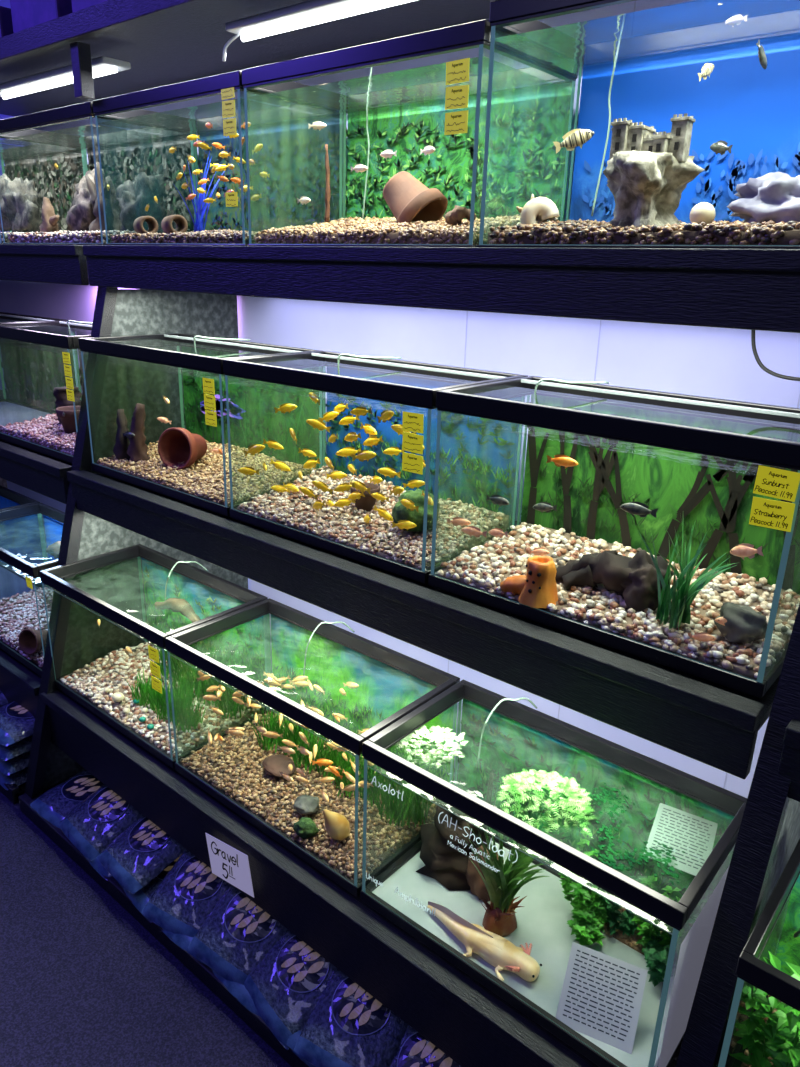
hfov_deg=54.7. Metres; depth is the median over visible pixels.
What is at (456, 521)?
fish
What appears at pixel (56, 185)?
print
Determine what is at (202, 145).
fish
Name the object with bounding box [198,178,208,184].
fish
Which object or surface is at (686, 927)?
leafy plant
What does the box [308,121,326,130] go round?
fish
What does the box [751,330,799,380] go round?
cable
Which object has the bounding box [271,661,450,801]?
print
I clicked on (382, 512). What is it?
fish
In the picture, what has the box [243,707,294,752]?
grass tuft
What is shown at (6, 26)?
storage box
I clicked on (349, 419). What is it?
fish
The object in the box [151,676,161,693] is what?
price label
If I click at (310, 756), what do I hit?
fish
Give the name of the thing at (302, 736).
fish
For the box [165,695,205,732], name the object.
grass tuft
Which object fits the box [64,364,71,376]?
price label
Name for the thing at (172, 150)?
fish
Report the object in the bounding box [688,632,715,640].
fish
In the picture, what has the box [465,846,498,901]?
rock
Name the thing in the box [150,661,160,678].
price label
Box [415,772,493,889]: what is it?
driftwood
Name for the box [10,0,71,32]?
storage box
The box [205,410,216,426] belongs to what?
price label
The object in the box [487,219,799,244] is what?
gravel bed
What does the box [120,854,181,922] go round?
bag
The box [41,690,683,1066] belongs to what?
shelf
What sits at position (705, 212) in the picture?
ball
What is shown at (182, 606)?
axolotl
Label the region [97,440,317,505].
gravel bed
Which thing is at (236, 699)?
fish
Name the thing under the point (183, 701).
grass tuft
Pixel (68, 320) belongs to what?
air hose
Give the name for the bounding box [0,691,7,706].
bag
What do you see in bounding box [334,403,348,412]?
fish
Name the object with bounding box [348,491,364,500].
fish
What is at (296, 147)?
print
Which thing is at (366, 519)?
fish
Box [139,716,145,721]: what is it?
pebble
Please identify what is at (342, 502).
fish
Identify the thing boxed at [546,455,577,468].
fish
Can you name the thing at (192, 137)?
fish
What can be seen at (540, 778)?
plant
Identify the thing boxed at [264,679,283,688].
fish
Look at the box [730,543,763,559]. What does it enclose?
fish
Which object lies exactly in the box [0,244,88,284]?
shelf
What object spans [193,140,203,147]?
fish
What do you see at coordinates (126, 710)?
pebble
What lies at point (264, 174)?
fish
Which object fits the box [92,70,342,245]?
aquarium
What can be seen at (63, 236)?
gravel bed
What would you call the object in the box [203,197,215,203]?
fish
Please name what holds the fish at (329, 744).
in the aquarium at (392, 684)
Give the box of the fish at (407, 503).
[400,499,418,512]
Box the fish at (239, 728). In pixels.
[226,727,244,733]
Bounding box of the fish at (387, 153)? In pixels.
[380,149,396,158]
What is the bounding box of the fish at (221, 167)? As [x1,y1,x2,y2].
[215,164,228,171]
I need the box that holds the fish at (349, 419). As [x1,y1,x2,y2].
[339,415,359,425]
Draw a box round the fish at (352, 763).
[349,758,354,771]
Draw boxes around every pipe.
[133,216,157,233]
[161,215,187,233]
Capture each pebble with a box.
[112,692,123,701]
[123,708,129,712]
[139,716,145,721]
[141,707,147,712]
[147,724,153,729]
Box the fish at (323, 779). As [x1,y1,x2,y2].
[316,777,334,782]
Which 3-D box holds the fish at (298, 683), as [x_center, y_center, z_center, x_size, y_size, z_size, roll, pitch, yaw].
[-0.211,0.322,1.652,0.041,0.018,0.008,-2,19,-10]
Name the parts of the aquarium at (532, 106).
glass, frame, glass, frame, glass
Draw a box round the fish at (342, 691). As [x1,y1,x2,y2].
[339,688,346,696]
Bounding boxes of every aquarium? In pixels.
[0,101,196,244]
[0,137,85,243]
[0,312,77,425]
[0,321,91,463]
[0,485,47,598]
[0,503,64,675]
[39,544,268,768]
[78,333,322,516]
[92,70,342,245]
[165,598,459,896]
[223,351,527,583]
[242,19,577,246]
[360,680,746,1066]
[428,376,799,697]
[477,0,799,248]
[716,933,780,1066]
[718,839,799,1066]
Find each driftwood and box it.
[39,197,59,232]
[46,541,60,558]
[53,386,81,424]
[85,162,114,230]
[113,409,130,460]
[127,403,149,461]
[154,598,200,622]
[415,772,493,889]
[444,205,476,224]
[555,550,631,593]
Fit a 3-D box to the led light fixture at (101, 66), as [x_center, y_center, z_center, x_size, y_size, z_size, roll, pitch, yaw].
[-0.875,-1.112,1.933,0.622,0.052,0.070,17,24,37]
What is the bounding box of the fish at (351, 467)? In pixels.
[347,464,356,474]
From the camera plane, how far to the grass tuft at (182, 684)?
1.87 m
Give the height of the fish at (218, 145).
0.014 m
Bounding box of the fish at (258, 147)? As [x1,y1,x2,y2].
[252,144,262,154]
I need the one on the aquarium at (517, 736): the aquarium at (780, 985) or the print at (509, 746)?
the print at (509, 746)
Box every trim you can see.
[447,311,467,672]
[558,1,635,718]
[723,394,799,787]
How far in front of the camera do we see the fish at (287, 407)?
1.50 m
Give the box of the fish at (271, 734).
[262,731,282,738]
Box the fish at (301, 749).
[297,746,309,754]
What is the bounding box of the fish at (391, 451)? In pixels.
[383,447,403,455]
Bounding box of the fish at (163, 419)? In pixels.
[157,417,171,423]
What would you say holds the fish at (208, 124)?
in the aquarium at (293, 154)
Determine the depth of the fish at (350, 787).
1.36 m
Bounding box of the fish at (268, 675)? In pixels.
[263,672,276,679]
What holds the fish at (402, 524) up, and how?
in the aquarium at (479, 457)
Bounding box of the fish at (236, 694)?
[232,690,245,697]
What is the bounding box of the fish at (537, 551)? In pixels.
[528,548,549,555]
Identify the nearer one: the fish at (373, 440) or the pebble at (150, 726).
the fish at (373, 440)
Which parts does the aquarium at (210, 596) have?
glass, glass, frame, frame, glass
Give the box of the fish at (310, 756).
[309,752,312,765]
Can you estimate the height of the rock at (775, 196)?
0.069 m
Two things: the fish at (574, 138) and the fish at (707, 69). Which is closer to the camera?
the fish at (707, 69)
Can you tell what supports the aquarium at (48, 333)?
on the display rack at (40, 473)
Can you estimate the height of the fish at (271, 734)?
0.018 m
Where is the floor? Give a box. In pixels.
[0,792,290,1066]
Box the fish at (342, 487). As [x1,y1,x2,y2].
[334,482,355,492]
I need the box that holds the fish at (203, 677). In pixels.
[196,674,211,680]
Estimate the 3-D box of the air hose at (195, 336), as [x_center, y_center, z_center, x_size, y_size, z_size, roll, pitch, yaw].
[-0.409,-0.419,1.779,0.127,0.071,0.050,-1,19,-8]
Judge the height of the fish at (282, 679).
0.023 m
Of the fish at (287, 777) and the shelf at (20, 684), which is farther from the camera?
the shelf at (20, 684)
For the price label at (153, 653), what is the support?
attached to the aquarium at (210, 596)
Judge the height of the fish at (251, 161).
0.014 m
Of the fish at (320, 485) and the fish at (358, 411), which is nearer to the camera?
the fish at (358, 411)
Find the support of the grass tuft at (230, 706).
on the gravel bed at (112, 671)
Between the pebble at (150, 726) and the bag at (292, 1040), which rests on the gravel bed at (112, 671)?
the pebble at (150, 726)
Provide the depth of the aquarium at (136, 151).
2.03 m
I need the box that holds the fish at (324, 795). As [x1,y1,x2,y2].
[319,787,328,801]
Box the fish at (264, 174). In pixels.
[259,171,269,177]
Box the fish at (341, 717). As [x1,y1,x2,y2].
[332,713,347,720]
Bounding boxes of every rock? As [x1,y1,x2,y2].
[0,173,61,232]
[66,168,121,230]
[116,172,166,233]
[262,755,295,776]
[293,817,318,838]
[294,794,318,814]
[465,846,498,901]
[617,550,673,612]
[714,602,766,643]
[727,172,799,222]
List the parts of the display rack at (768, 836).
panel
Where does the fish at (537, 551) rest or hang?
in the aquarium at (692, 459)
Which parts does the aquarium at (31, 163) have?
frame, glass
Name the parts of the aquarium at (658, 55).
frame, glass, frame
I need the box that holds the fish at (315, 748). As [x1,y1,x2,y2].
[313,744,317,760]
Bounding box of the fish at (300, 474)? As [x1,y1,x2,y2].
[298,471,302,481]
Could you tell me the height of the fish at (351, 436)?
0.024 m
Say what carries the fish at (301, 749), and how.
in the aquarium at (392, 684)
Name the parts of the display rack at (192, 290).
post, panel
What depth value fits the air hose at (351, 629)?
1.67 m
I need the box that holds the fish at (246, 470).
[238,466,258,475]
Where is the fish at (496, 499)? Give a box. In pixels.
[486,494,509,505]
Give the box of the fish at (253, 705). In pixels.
[248,703,260,708]
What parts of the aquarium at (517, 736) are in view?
glass, glass, frame, glass, frame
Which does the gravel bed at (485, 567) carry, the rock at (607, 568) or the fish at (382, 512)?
the rock at (607, 568)
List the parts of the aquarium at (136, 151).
glass, frame, glass, frame, glass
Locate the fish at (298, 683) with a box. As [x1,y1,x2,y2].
[291,680,308,686]
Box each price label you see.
[26,576,32,588]
[62,352,70,363]
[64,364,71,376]
[65,377,73,388]
[66,389,74,401]
[148,645,158,662]
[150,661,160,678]
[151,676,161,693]
[203,378,214,394]
[204,394,215,410]
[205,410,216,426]
[221,87,234,99]
[222,100,234,117]
[223,118,236,135]
[225,192,237,206]
[402,411,423,432]
[402,432,423,454]
[402,452,422,474]
[444,110,467,134]
[445,85,468,109]
[446,58,469,84]
[749,497,794,531]
[753,465,799,501]
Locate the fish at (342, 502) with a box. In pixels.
[334,498,355,507]
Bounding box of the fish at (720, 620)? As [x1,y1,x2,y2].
[715,617,726,625]
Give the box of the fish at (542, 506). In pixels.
[533,502,556,513]
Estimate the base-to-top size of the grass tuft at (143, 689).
0.079 m
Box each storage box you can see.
[0,6,13,37]
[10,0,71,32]
[71,0,106,12]
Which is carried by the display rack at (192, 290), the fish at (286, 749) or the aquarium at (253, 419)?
the aquarium at (253, 419)
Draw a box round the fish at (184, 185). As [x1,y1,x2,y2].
[181,182,188,189]
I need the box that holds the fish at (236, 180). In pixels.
[231,177,244,184]
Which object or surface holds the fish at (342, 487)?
in the aquarium at (479, 457)
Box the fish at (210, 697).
[203,694,220,700]
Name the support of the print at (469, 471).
on the aquarium at (479, 457)
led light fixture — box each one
[0,56,130,98]
[223,0,415,61]
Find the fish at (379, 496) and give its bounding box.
[371,492,388,501]
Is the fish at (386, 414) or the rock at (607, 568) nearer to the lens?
the rock at (607, 568)
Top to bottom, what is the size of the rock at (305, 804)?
0.026 m
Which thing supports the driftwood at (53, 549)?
in the aquarium at (53, 517)
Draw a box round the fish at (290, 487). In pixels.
[283,482,298,492]
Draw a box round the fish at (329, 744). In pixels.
[327,742,337,748]
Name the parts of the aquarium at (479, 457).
glass, glass, frame, frame, glass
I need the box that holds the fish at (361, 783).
[358,780,372,787]
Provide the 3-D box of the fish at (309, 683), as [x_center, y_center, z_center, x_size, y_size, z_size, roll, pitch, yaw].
[-0.187,0.312,1.603,0.007,0.018,0.033,-8,21,-25]
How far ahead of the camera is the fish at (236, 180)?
1.60 m
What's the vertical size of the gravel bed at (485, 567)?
0.059 m
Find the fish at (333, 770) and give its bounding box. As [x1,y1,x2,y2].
[328,766,342,778]
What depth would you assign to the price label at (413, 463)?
1.24 m
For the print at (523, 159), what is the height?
0.254 m
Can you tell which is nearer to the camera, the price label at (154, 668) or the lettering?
the lettering
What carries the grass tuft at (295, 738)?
on the gravel bed at (234, 765)
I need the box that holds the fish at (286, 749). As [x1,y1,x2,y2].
[278,745,295,753]
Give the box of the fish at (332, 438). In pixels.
[328,434,337,442]
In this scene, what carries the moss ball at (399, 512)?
on the gravel bed at (346, 525)
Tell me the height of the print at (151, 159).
0.257 m
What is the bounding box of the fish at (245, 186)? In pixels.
[240,185,252,191]
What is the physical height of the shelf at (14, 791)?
0.045 m
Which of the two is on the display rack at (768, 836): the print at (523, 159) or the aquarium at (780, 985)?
the aquarium at (780, 985)
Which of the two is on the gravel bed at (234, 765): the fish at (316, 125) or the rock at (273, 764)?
the rock at (273, 764)
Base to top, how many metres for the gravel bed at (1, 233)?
0.063 m
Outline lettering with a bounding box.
[366,776,517,915]
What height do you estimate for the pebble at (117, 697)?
0.020 m
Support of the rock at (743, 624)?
on the gravel bed at (485, 567)
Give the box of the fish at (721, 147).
[710,140,732,154]
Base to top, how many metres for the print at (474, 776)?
0.149 m
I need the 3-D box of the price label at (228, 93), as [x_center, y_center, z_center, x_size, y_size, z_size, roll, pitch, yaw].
[-0.325,-0.834,1.455,0.038,0.028,0.001,15,23,38]
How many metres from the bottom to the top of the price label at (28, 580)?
0.028 m
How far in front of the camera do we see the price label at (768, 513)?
0.90 m
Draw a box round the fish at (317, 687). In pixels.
[313,685,324,694]
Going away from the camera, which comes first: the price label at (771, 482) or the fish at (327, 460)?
the price label at (771, 482)
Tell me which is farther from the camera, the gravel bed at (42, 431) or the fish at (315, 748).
the gravel bed at (42, 431)
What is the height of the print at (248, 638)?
0.253 m
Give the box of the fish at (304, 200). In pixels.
[297,196,310,204]
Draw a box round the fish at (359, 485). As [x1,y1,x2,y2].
[350,481,370,493]
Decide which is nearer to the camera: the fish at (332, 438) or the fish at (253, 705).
the fish at (332, 438)
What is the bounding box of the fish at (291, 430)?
[289,428,296,443]
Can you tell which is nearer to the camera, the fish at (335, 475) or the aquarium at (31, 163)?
the fish at (335, 475)
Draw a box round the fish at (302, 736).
[299,732,309,745]
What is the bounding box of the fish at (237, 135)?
[226,134,238,137]
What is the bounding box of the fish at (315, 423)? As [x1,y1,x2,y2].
[306,419,330,432]
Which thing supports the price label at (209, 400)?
attached to the aquarium at (253, 419)
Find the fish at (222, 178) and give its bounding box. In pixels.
[216,175,228,181]
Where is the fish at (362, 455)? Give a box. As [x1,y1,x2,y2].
[351,450,376,461]
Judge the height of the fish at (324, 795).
0.017 m
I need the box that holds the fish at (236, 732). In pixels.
[225,729,243,736]
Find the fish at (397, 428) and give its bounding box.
[391,424,415,434]
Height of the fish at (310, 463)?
0.028 m
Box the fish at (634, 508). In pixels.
[620,502,657,517]
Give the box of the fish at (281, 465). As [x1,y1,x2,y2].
[269,459,290,470]
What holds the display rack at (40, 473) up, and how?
on the floor
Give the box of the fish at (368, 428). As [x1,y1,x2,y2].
[360,423,376,436]
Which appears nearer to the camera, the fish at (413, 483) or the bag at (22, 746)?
the fish at (413, 483)
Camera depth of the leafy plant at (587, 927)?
1.25 m
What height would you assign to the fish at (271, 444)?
0.022 m
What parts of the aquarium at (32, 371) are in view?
glass, lid, glass, frame, frame, glass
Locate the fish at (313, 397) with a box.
[308,392,319,404]
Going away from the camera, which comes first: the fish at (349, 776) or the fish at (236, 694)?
the fish at (349, 776)
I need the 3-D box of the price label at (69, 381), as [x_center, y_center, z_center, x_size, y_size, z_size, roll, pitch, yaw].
[-0.808,-0.368,1.891,0.034,0.027,0.001,17,24,37]
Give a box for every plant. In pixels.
[174,152,223,231]
[396,725,468,768]
[460,802,548,936]
[496,768,597,835]
[559,827,608,915]
[567,902,607,945]
[585,783,684,883]
[592,876,645,935]
[631,876,688,951]
[638,521,735,629]
[642,931,678,986]
[658,900,706,959]
[729,952,799,1066]
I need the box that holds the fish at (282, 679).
[277,676,290,684]
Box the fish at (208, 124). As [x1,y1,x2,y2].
[205,122,212,128]
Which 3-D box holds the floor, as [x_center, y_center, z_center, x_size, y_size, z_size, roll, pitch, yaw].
[-1.133,1.042,1.155,6.000,0.050,3.360,17,24,37]
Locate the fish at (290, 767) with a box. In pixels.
[288,763,292,772]
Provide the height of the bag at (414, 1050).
0.116 m
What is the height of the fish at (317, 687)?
0.016 m
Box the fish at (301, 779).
[295,776,311,784]
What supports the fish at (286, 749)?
in the aquarium at (392, 684)
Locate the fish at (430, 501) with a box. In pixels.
[421,490,433,505]
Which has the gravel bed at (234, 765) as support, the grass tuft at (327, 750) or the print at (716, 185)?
the grass tuft at (327, 750)
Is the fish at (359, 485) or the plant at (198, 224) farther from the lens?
the plant at (198, 224)
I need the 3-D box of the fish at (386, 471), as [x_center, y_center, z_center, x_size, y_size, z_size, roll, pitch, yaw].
[-0.020,-0.110,1.392,0.046,0.020,0.008,8,20,18]
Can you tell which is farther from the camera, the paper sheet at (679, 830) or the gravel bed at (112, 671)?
the gravel bed at (112, 671)
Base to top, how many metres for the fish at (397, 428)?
0.022 m
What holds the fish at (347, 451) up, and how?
in the aquarium at (479, 457)
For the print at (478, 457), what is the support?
on the aquarium at (479, 457)
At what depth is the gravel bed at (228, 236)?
1.67 m
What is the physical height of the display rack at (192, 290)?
1.399 m
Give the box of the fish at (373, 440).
[363,436,382,446]
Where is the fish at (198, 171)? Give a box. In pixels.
[193,169,202,174]
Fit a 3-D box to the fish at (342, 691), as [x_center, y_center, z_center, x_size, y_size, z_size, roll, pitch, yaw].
[-0.114,0.319,1.555,0.008,0.019,0.037,-7,21,-24]
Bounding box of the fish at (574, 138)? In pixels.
[553,128,593,152]
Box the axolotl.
[427,902,541,981]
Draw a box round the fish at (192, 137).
[187,134,199,140]
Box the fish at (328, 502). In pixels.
[325,499,333,506]
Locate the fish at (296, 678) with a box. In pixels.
[289,676,307,683]
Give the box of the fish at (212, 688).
[206,685,220,691]
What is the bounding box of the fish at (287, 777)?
[280,772,293,781]
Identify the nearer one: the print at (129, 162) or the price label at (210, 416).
the price label at (210, 416)
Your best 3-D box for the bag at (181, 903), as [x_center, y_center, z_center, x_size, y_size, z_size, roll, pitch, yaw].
[-0.427,0.756,1.679,0.182,0.099,0.210,12,21,28]
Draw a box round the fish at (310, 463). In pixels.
[303,458,320,468]
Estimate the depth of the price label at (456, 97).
1.15 m
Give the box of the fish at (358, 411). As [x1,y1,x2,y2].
[350,407,371,416]
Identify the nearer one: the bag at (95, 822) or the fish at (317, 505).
the fish at (317, 505)
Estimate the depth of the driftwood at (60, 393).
2.19 m
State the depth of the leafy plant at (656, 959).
1.18 m
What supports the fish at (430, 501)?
in the aquarium at (479, 457)
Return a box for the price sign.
[205,833,253,897]
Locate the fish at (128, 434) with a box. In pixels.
[123,432,134,437]
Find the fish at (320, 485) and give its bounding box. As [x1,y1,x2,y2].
[312,481,332,494]
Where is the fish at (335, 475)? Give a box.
[326,471,346,479]
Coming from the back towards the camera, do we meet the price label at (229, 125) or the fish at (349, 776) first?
the price label at (229, 125)
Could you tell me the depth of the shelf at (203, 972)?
1.67 m
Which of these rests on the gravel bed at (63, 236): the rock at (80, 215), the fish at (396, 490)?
the rock at (80, 215)
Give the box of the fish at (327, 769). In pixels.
[324,766,341,771]
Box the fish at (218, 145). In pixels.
[212,142,224,149]
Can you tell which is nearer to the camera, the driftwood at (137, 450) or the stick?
the stick
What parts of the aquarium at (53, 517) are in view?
frame, glass, frame, glass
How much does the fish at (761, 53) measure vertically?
0.031 m
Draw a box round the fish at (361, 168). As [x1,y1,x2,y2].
[351,164,367,173]
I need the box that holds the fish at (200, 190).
[197,187,205,193]
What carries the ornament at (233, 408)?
attached to the aquarium at (253, 419)
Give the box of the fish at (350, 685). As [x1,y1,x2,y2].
[343,682,358,688]
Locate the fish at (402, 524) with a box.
[392,520,416,529]
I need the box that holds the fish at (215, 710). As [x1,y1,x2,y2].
[209,706,223,714]
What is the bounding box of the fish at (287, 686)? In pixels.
[283,684,295,689]
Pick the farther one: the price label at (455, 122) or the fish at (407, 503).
the fish at (407, 503)
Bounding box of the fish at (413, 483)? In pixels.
[403,479,424,488]
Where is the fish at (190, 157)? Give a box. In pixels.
[188,155,194,163]
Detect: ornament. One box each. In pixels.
[200,394,245,418]
[500,555,557,607]
[603,113,704,226]
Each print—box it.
[1,335,73,409]
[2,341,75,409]
[4,155,82,229]
[20,170,82,212]
[87,141,194,230]
[112,149,193,231]
[141,566,264,702]
[144,600,265,707]
[181,369,319,468]
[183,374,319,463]
[197,129,339,230]
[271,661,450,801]
[325,394,517,509]
[325,430,515,521]
[345,99,569,220]
[458,712,734,919]
[459,761,711,909]
[520,465,799,593]
[527,402,799,589]
[582,143,799,221]
[793,928,799,939]
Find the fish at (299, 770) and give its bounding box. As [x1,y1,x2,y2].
[296,768,306,777]
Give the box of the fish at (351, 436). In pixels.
[344,432,361,442]
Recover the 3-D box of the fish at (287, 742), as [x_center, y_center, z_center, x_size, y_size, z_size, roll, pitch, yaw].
[-0.216,0.414,1.521,0.038,0.016,0.008,9,20,20]
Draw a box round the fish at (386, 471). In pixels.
[377,467,400,477]
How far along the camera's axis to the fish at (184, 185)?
1.64 m
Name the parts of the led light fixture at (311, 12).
power cord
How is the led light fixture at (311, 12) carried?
attached to the shelf at (164, 42)
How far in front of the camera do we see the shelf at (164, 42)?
1.68 m
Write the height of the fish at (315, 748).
0.018 m
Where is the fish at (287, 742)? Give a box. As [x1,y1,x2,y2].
[282,739,298,746]
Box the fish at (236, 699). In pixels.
[232,697,246,705]
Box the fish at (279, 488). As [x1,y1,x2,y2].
[271,485,289,492]
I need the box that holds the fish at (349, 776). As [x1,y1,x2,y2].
[342,769,354,782]
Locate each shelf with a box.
[0,0,495,116]
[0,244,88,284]
[0,390,71,503]
[0,648,40,717]
[0,783,25,803]
[18,769,308,1066]
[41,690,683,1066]
[67,470,780,778]
[83,245,799,332]
[778,718,799,801]
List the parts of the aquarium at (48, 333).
frame, glass, lid, frame, glass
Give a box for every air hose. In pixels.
[67,320,92,335]
[165,561,208,600]
[193,336,249,353]
[303,621,354,675]
[337,354,401,374]
[362,67,372,218]
[477,697,536,761]
[533,378,608,403]
[591,66,615,215]
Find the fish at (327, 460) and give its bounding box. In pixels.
[324,457,333,471]
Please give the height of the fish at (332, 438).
0.023 m
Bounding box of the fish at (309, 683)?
[307,679,312,690]
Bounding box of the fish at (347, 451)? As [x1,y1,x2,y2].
[336,447,360,457]
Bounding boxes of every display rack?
[0,244,88,803]
[18,245,799,1066]
[676,603,799,1066]
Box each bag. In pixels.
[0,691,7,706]
[0,701,34,746]
[0,734,32,760]
[0,750,30,775]
[0,767,27,789]
[30,770,102,827]
[58,784,142,861]
[84,856,111,879]
[97,815,185,894]
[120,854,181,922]
[141,849,230,936]
[162,928,205,964]
[188,885,287,984]
[213,970,260,1016]
[244,930,335,1049]
[287,1030,314,1066]
[294,968,407,1066]
[390,1025,460,1066]
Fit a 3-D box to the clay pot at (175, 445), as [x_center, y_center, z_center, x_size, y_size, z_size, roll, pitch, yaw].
[-0.508,-0.207,1.837,0.100,0.101,0.096,10,20,22]
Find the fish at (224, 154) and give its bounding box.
[219,151,230,158]
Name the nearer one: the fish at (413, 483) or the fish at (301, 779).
the fish at (413, 483)
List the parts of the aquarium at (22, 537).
glass, frame, frame, glass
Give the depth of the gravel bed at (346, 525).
1.47 m
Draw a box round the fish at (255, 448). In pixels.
[243,444,264,456]
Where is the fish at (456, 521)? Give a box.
[447,517,470,526]
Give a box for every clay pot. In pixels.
[18,628,47,654]
[55,406,79,433]
[158,428,206,469]
[350,482,379,511]
[383,171,447,222]
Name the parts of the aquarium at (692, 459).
glass, frame, frame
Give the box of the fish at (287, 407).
[274,403,296,412]
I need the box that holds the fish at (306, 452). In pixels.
[298,448,315,457]
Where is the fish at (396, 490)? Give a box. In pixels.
[389,485,403,495]
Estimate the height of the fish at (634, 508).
0.024 m
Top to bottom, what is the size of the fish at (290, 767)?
0.023 m
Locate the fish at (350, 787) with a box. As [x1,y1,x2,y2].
[340,784,360,792]
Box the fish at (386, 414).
[377,410,393,422]
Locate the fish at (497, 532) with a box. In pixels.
[489,528,507,538]
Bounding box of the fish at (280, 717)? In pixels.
[279,713,282,725]
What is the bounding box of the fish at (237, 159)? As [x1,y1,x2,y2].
[233,156,245,163]
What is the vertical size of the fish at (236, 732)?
0.017 m
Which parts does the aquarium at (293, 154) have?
glass, glass, frame, frame, glass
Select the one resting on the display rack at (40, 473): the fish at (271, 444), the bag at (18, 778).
the bag at (18, 778)
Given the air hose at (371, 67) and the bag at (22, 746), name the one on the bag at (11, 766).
the bag at (22, 746)
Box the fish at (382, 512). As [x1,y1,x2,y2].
[373,505,392,520]
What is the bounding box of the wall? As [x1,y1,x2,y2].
[0,0,799,797]
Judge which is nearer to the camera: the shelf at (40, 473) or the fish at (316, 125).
the fish at (316, 125)
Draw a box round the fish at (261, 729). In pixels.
[256,726,266,732]
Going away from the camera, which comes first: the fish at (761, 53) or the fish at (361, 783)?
the fish at (761, 53)
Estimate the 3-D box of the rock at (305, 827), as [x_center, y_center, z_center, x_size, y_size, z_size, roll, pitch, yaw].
[-0.179,0.554,1.462,0.046,0.029,0.040,17,24,37]
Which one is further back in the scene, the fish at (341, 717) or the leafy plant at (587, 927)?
the fish at (341, 717)
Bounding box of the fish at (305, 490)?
[299,487,318,499]
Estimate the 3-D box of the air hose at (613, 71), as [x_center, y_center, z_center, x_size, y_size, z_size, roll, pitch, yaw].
[0.336,-0.674,1.259,0.026,0.290,0.014,17,24,37]
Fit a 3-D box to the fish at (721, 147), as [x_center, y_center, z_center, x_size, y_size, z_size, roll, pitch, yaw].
[0.453,-0.545,1.092,0.008,0.020,0.046,-5,20,-19]
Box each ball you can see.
[392,489,439,531]
[690,202,715,223]
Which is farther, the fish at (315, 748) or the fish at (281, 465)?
the fish at (281, 465)
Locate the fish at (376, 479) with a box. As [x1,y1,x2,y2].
[370,476,382,484]
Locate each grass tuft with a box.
[126,665,159,705]
[142,674,173,710]
[146,620,181,679]
[147,686,181,720]
[160,641,213,686]
[162,686,193,723]
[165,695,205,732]
[167,669,195,701]
[175,640,220,698]
[197,650,244,706]
[209,651,253,718]
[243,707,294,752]
[265,697,313,756]
[274,711,329,773]
[314,722,349,782]
[327,748,367,797]
[349,744,406,806]
[368,765,425,825]
[385,760,435,827]
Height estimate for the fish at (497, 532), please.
0.018 m
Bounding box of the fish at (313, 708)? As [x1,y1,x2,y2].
[305,703,323,716]
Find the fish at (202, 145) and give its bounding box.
[197,142,211,150]
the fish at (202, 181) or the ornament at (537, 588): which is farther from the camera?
the fish at (202, 181)
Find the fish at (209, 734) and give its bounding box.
[208,727,211,743]
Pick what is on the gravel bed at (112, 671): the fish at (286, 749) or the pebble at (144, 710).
the pebble at (144, 710)
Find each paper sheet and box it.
[556,942,647,1054]
[643,803,717,875]
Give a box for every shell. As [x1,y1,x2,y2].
[323,809,349,840]
[516,194,559,224]
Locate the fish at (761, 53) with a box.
[756,39,766,68]
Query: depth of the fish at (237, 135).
1.54 m
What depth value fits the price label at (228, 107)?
1.46 m
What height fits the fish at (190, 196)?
0.015 m
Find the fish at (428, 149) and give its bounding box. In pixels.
[420,145,434,154]
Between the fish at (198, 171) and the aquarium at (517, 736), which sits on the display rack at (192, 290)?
the aquarium at (517, 736)
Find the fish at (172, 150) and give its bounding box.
[169,146,176,153]
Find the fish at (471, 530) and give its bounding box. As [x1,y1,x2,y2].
[461,526,486,537]
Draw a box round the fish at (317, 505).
[312,500,325,510]
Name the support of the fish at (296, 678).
in the aquarium at (392, 684)
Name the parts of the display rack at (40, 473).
panel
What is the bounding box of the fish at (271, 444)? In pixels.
[263,439,283,449]
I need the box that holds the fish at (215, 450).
[209,448,219,454]
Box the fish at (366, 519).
[363,514,370,523]
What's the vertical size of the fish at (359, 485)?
0.021 m
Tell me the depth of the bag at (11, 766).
2.05 m
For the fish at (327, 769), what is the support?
in the aquarium at (392, 684)
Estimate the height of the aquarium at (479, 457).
0.320 m
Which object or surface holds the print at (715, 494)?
on the aquarium at (692, 459)
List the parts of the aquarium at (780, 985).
glass, frame, frame, glass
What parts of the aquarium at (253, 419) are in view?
glass, frame, glass, frame, glass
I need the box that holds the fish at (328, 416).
[319,411,338,421]
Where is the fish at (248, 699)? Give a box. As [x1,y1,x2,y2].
[247,696,250,706]
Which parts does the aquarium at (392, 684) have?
glass, glass, frame, frame, glass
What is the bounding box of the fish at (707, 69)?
[698,63,713,81]
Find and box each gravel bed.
[0,230,66,242]
[0,414,76,455]
[0,587,53,666]
[7,228,193,243]
[60,642,264,757]
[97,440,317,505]
[110,229,258,243]
[181,707,443,882]
[237,465,509,569]
[253,214,558,244]
[437,522,799,677]
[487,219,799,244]
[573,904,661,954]
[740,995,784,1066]
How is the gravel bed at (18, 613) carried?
in the aquarium at (53, 517)
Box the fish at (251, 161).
[249,158,255,165]
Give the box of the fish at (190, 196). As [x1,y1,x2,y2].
[185,194,195,200]
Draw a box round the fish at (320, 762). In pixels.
[312,758,332,766]
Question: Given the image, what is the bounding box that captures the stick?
[325,144,330,221]

